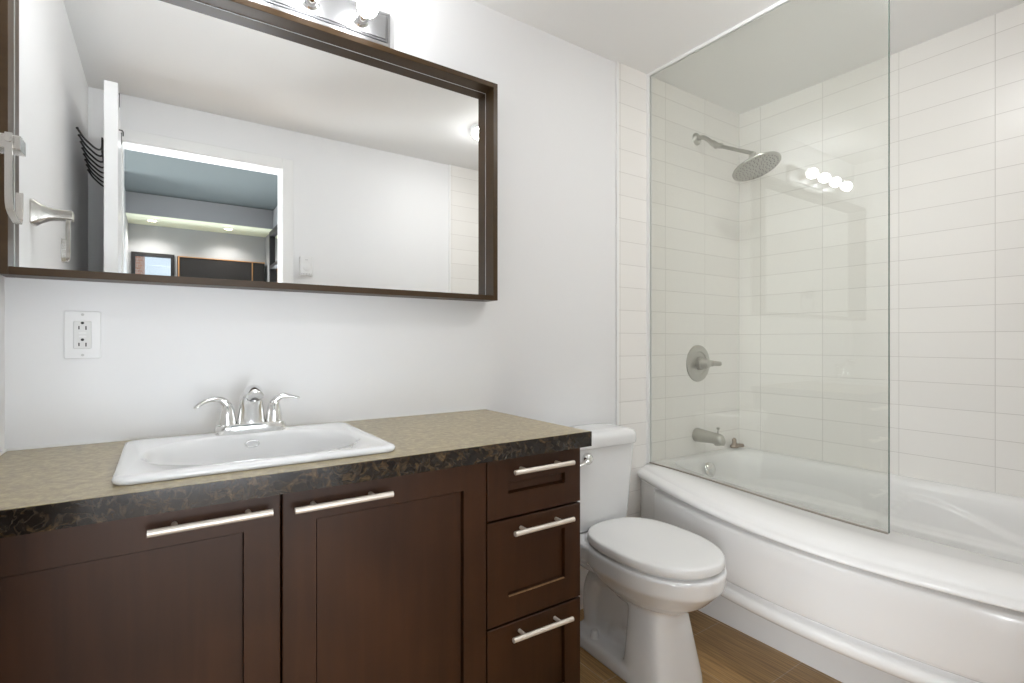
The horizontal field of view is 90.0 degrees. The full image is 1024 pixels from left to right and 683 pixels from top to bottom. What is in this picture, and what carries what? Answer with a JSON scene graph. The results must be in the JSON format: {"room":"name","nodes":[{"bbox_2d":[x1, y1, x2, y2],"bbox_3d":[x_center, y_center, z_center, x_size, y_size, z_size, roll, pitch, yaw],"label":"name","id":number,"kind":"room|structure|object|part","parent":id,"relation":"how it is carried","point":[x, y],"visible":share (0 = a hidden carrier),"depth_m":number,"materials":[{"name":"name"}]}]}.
{"room":"bathroom","nodes":[
{"label":"bathroom","id":0,"kind":"room"},
{"bbox_2d":[0,275,4,451],"bbox_3d":[-0.726,-0.054,0.454,0.100,2.343,1.631,0,0,-34],"label":"wall","id":1,"kind":"structure","parent":0,"point":[2,278],"depth_m":1.14,"materials":[{"name":"white paint"}]},
{"bbox_2d":[0,131,25,224],"bbox_3d":[-0.926,-0.301,0.911,0.086,0.168,0.090,0,0,-34],"label":"towel hook","id":2,"kind":"object","parent":1,"relation":"attached to","point":[10,144],"visible":1,"depth_m":0.90,"materials":[{"name":"silver metal"}]},
{"bbox_3d":[-0.919,-0.352,0.901,0.086,0.066,0.060,0,0,-34],"label":"arm","id":3,"kind":"part","parent":2,"relation":"part of","materials":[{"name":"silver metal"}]},
{"bbox_2d":[5,0,738,609],"bbox_3d":[0.014,-0.054,2.003,3.069,2.343,0.109,0,0,-34],"label":"wall","id":4,"kind":"structure","parent":0,"point":[544,350],"depth_m":1.95,"materials":[{"name":"white paint"}]},
{"bbox_2d":[64,311,100,358],"bbox_3d":[-1.030,-0.016,1.228,0.069,0.114,0.010,0,0,-34],"label":"outlet","id":5,"kind":"object","parent":4,"relation":"attached to","point":[82,329],"visible":1,"depth_m":1.23,"materials":[{"name":"white plastic"}]},
{"bbox_2d":[73,321,91,348],"bbox_3d":[-1.029,-0.016,1.227,0.034,0.067,0.004,0,0,-34],"label":"receptacle","id":6,"kind":"object","parent":5,"relation":"attached to","point":[82,330],"depth_m":1.23,"materials":[{"name":"white plastic"}]},
{"bbox_2d":[0,408,485,455],"bbox_3d":[-0.466,0.245,1.286,1.269,0.004,0.550,0,0,-34],"label":"trim","id":7,"kind":"structure","parent":4,"relation":"attached to","point":[59,445],"depth_m":1.33,"materials":[{"name":"white"}]},
{"bbox_2d":[0,0,497,301],"bbox_3d":[-0.597,-0.528,1.484,1.272,0.766,0.075,0,0,-34],"label":"mirror","id":8,"kind":"object","parent":4,"relation":"attached to","point":[228,144],"visible":1,"depth_m":1.39,"materials":[{"name":"mirror glass"},{"name":"dark brown wood"}]},
{"bbox_2d":[250,0,389,47],"bbox_3d":[-0.632,-0.996,1.425,0.645,0.110,0.131,0,0,-34],"label":"vanity light","id":9,"kind":"object","parent":4,"relation":"attached to","point":[362,19],"visible":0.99,"depth_m":1.54,"materials":[{"name":"grey metal"}]},
{"bbox_2d":[301,0,318,9],"bbox_3d":[-0.563,-0.995,1.455,0.060,0.060,0.102,0,0,-34],"label":"socket","id":10,"kind":"object","parent":9,"relation":"attached to","point":[305,4],"depth_m":1.48,"materials":[{"name":"silver metal"}]},
{"bbox_2d":[352,0,377,27],"bbox_3d":[-0.440,-0.995,1.539,0.060,0.060,0.102,0,0,-34],"label":"socket","id":11,"kind":"object","parent":9,"relation":"attached to","point":[364,12],"depth_m":1.54,"materials":[{"name":"metal"}]},
{"bbox_2d":[615,61,618,424],"bbox_3d":[0.461,-0.054,2.247,0.010,2.343,0.010,0,0,-34],"label":"trim","id":12,"kind":"structure","parent":4,"relation":"attached to","point":[617,62],"depth_m":2.24,"materials":[{"name":"white"}]},
{"bbox_2d":[686,345,721,381],"bbox_3d":[0.955,0.109,2.526,0.184,0.184,0.088,0,0,-34],"label":"shower valve","id":13,"kind":"object","parent":4,"relation":"attached to","point":[698,363],"visible":1,"depth_m":2.53,"materials":[{"name":"silver metal"}]},
{"bbox_3d":[1.000,0.109,2.530,0.078,0.035,0.034,0,0,-7],"label":"lever","id":14,"kind":"part","parent":13,"relation":"part of","materials":[{"name":"silver metal"}]},
{"bbox_2d":[692,427,725,445],"bbox_3d":[0.964,0.455,2.493,0.069,0.088,0.154,0,0,-34],"label":"tub spout","id":15,"kind":"object","parent":4,"relation":"attached to","point":[698,435],"visible":1,"depth_m":2.48,"materials":[{"name":"silver metal"}]},
{"bbox_2d":[692,133,780,181],"bbox_3d":[1.037,-0.893,2.387,0.208,0.296,0.411,0,0,-34],"label":"shower","id":16,"kind":"object","parent":4,"relation":"attached to","point":[755,166],"visible":1,"depth_m":2.31,"materials":[{"name":"silver metal"}]},
{"bbox_3d":[1.041,-0.892,2.381,0.017,0.110,0.192,0,0,-34],"label":"arm","id":17,"kind":"part","parent":16,"relation":"part of","materials":[{"name":"silver metal"}]},
{"bbox_2d":[580,609,841,682],"bbox_3d":[0.504,1.142,1.286,3.069,0.050,1.846,0,0,-34],"label":"floor","id":18,"kind":"structure","parent":0,"point":[726,654],"depth_m":1.79,"materials":[{"name":"brown wood"}]},
{"bbox_2d":[0,448,579,682],"bbox_3d":[-0.463,0.703,1.274,1.246,0.829,0.567,0,0,-34],"label":"vanity cabinet","id":19,"kind":"object","parent":18,"relation":"on","point":[469,573],"visible":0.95,"depth_m":1.03,"materials":[{"name":"brown wood"}]},
{"bbox_3d":[-0.646,0.642,0.860,0.472,0.705,0.020,0,0,-34],"label":"door","id":20,"kind":"part","parent":19,"relation":"part of","materials":[{"name":"brown wood"}]},
{"bbox_3d":[-0.529,0.317,0.907,0.190,0.012,0.037,0,0,-34],"label":"handle","id":21,"kind":"part","parent":19,"relation":"part of","materials":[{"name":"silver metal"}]},
{"bbox_2d":[0,409,591,537],"bbox_3d":[-0.461,0.267,1.282,1.266,0.040,0.559,0,0,-34],"label":"countertop","id":22,"kind":"structure","parent":19,"relation":"on","point":[50,488],"depth_m":1.01,"materials":[{"name":"brown stone"}]},
{"bbox_2d":[194,385,299,435],"bbox_3d":[-0.663,0.171,1.297,0.245,0.124,0.108,0,0,-34],"label":"faucet","id":23,"kind":"object","parent":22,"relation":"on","point":[251,418],"visible":1,"depth_m":1.30,"materials":[{"name":"silver metal"}]},
{"bbox_3d":[-0.737,0.155,1.266,0.028,0.038,0.093,0,0,37],"label":"lever","id":24,"kind":"part","parent":23,"relation":"part of","materials":[{"name":"silver metal"}]},
{"bbox_3d":[-0.719,0.183,1.292,0.042,0.063,0.042,0,0,-34],"label":"handle","id":25,"kind":"part","parent":23,"relation":"part of","materials":[{"name":"silver metal"}]},
{"bbox_3d":[-0.674,0.220,1.322,0.166,0.025,0.054,0,0,-34],"label":"plate","id":26,"kind":"part","parent":23,"relation":"part of","materials":[{"name":"silver metal"}]},
{"bbox_3d":[-0.658,0.170,1.299,0.074,0.122,0.106,0,0,-34],"label":"spout","id":27,"kind":"part","parent":23,"relation":"part of","materials":[{"name":"silver metal"}]},
{"bbox_3d":[-0.629,0.183,1.353,0.042,0.063,0.042,0,0,-34],"label":"handle","id":28,"kind":"part","parent":23,"relation":"part of","materials":[{"name":"silver metal"}]},
{"bbox_3d":[-0.608,0.155,1.365,0.078,0.038,0.028,0,0,-30],"label":"lever","id":29,"kind":"part","parent":23,"relation":"part of","materials":[{"name":"silver metal"}]},
{"bbox_2d":[111,422,394,484],"bbox_3d":[-0.583,0.304,1.179,0.512,0.145,0.416,0,0,-34],"label":"sink","id":30,"kind":"object","parent":22,"relation":"in","point":[140,461],"visible":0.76,"depth_m":1.19,"materials":[{"name":"white ceramic"}]},
{"bbox_3d":[-0.339,0.322,1.037,0.194,0.012,0.037,0,0,-34],"label":"handle","id":31,"kind":"part","parent":19,"relation":"part of","materials":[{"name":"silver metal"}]},
{"bbox_3d":[-0.258,0.642,1.125,0.460,0.705,0.020,0,0,-34],"label":"door","id":32,"kind":"part","parent":19,"relation":"part of","materials":[{"name":"brown wood"}]},
{"bbox_3d":[0.060,0.853,1.343,0.302,0.285,0.020,0,0,-34],"label":"drawer","id":33,"kind":"part","parent":19,"relation":"part of","materials":[{"name":"brown wood"}]},
{"bbox_3d":[0.060,0.576,1.343,0.302,0.257,0.020,0,0,-34],"label":"drawer","id":34,"kind":"part","parent":19,"relation":"part of","materials":[{"name":"brown wood"}]},
{"bbox_3d":[0.060,0.365,1.343,0.302,0.151,0.020,0,0,-34],"label":"drawer","id":35,"kind":"part","parent":19,"relation":"part of","materials":[{"name":"brown wood"}]},
{"bbox_3d":[0.076,0.737,1.321,0.192,0.017,0.037,0,0,-34],"label":"handle","id":36,"kind":"part","parent":19,"relation":"part of","materials":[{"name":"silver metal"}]},
{"bbox_3d":[0.080,0.474,1.323,0.191,0.012,0.037,0,0,-34],"label":"handle","id":37,"kind":"part","parent":19,"relation":"part of","materials":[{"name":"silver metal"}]},
{"bbox_3d":[0.080,0.323,1.323,0.191,0.012,0.037,0,0,-34],"label":"handle","id":38,"kind":"part","parent":19,"relation":"part of","materials":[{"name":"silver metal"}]},
{"bbox_2d":[568,423,726,682],"bbox_3d":[0.412,0.727,1.795,0.384,0.780,0.681,0,0,-32],"label":"toilet","id":39,"kind":"object","parent":18,"relation":"on","point":[644,579],"visible":0.86,"depth_m":1.68,"materials":[{"name":"white ceramic"}]},
{"bbox_3d":[0.258,0.433,1.831,0.074,0.029,0.027,0,0,-40],"label":"lever arm","id":40,"kind":"part","parent":39,"relation":"part of","materials":[{"name":"silver metal"}]},
{"bbox_3d":[0.279,0.427,1.858,0.045,0.045,0.026,0,0,-32],"label":"flush lever","id":41,"kind":"part","parent":39,"relation":"part of","materials":[{"name":"silver metal"}]},
{"bbox_3d":[0.289,0.366,1.990,0.384,0.058,0.220,0,0,-32],"label":"tank lid","id":42,"kind":"part","parent":39,"relation":"part of","materials":[{"name":"white ceramic"}]},
{"bbox_3d":[0.288,0.549,1.993,0.366,0.308,0.196,0,0,-32],"label":"tank","id":43,"kind":"part","parent":39,"relation":"part of","materials":[{"name":"white ceramic"}]},
{"bbox_3d":[0.424,0.911,1.800,0.356,0.412,0.679,0,0,-32],"label":"bowl","id":44,"kind":"part","parent":39,"relation":"part of","materials":[{"name":"white ceramic"}]},
{"bbox_3d":[0.477,0.679,1.716,0.350,0.034,0.469,0,0,-32],"label":"lid","id":45,"kind":"part","parent":39,"relation":"part of","materials":[{"name":"white plastic"}]},
{"bbox_3d":[0.476,0.701,1.717,0.318,0.009,0.434,0,0,-32],"label":"seat","id":46,"kind":"part","parent":39,"relation":"part of","materials":[{"name":"white plastic"}]},
{"bbox_2d":[637,447,1023,682],"bbox_3d":[1.274,0.837,1.822,0.990,0.561,1.612,0,0,-34],"label":"bathtub","id":47,"kind":"object","parent":18,"relation":"on","point":[938,597],"visible":0.93,"depth_m":1.63,"materials":[{"name":"white ceramic"}]},
{"bbox_3d":[0.967,0.626,2.493,0.072,0.072,0.027,0,0,-34],"label":"overflow plate","id":48,"kind":"part","parent":47,"relation":"part of","materials":[{"name":"silver metal"}]},
{"bbox_2d":[730,438,743,447],"bbox_3d":[1.188,0.534,2.707,0.083,0.053,0.046,0,0,-34],"label":"drain stopper","id":49,"kind":"object","parent":47,"relation":"on","point":[734,444],"visible":1,"depth_m":2.69,"materials":[{"name":"silver metal"}]},
{"bbox_2d":[646,0,889,533],"bbox_3d":[0.891,-0.317,1.962,0.017,1.816,0.947,0,0,-34],"label":"glass panel","id":50,"kind":"object","parent":47,"relation":"on","point":[780,3],"visible":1,"depth_m":2.32,"materials":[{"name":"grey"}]},
{"bbox_2d":[472,0,1023,114],"bbox_3d":[0.504,-1.256,1.286,3.069,0.060,1.846,0,0,-34],"label":"ceiling","id":51,"kind":"structure","parent":0,"point":[799,45],"depth_m":2.04,"materials":[{"name":"white paint"}]},
{"bbox_2d":[739,3,1023,497],"bbox_3d":[1.758,-0.054,2.082,0.100,2.343,1.746,0,0,-34],"label":"wall","id":52,"kind":"structure","parent":0,"point":[813,228],"depth_m":2.16,"materials":[{"name":"white tile"}]}
]}

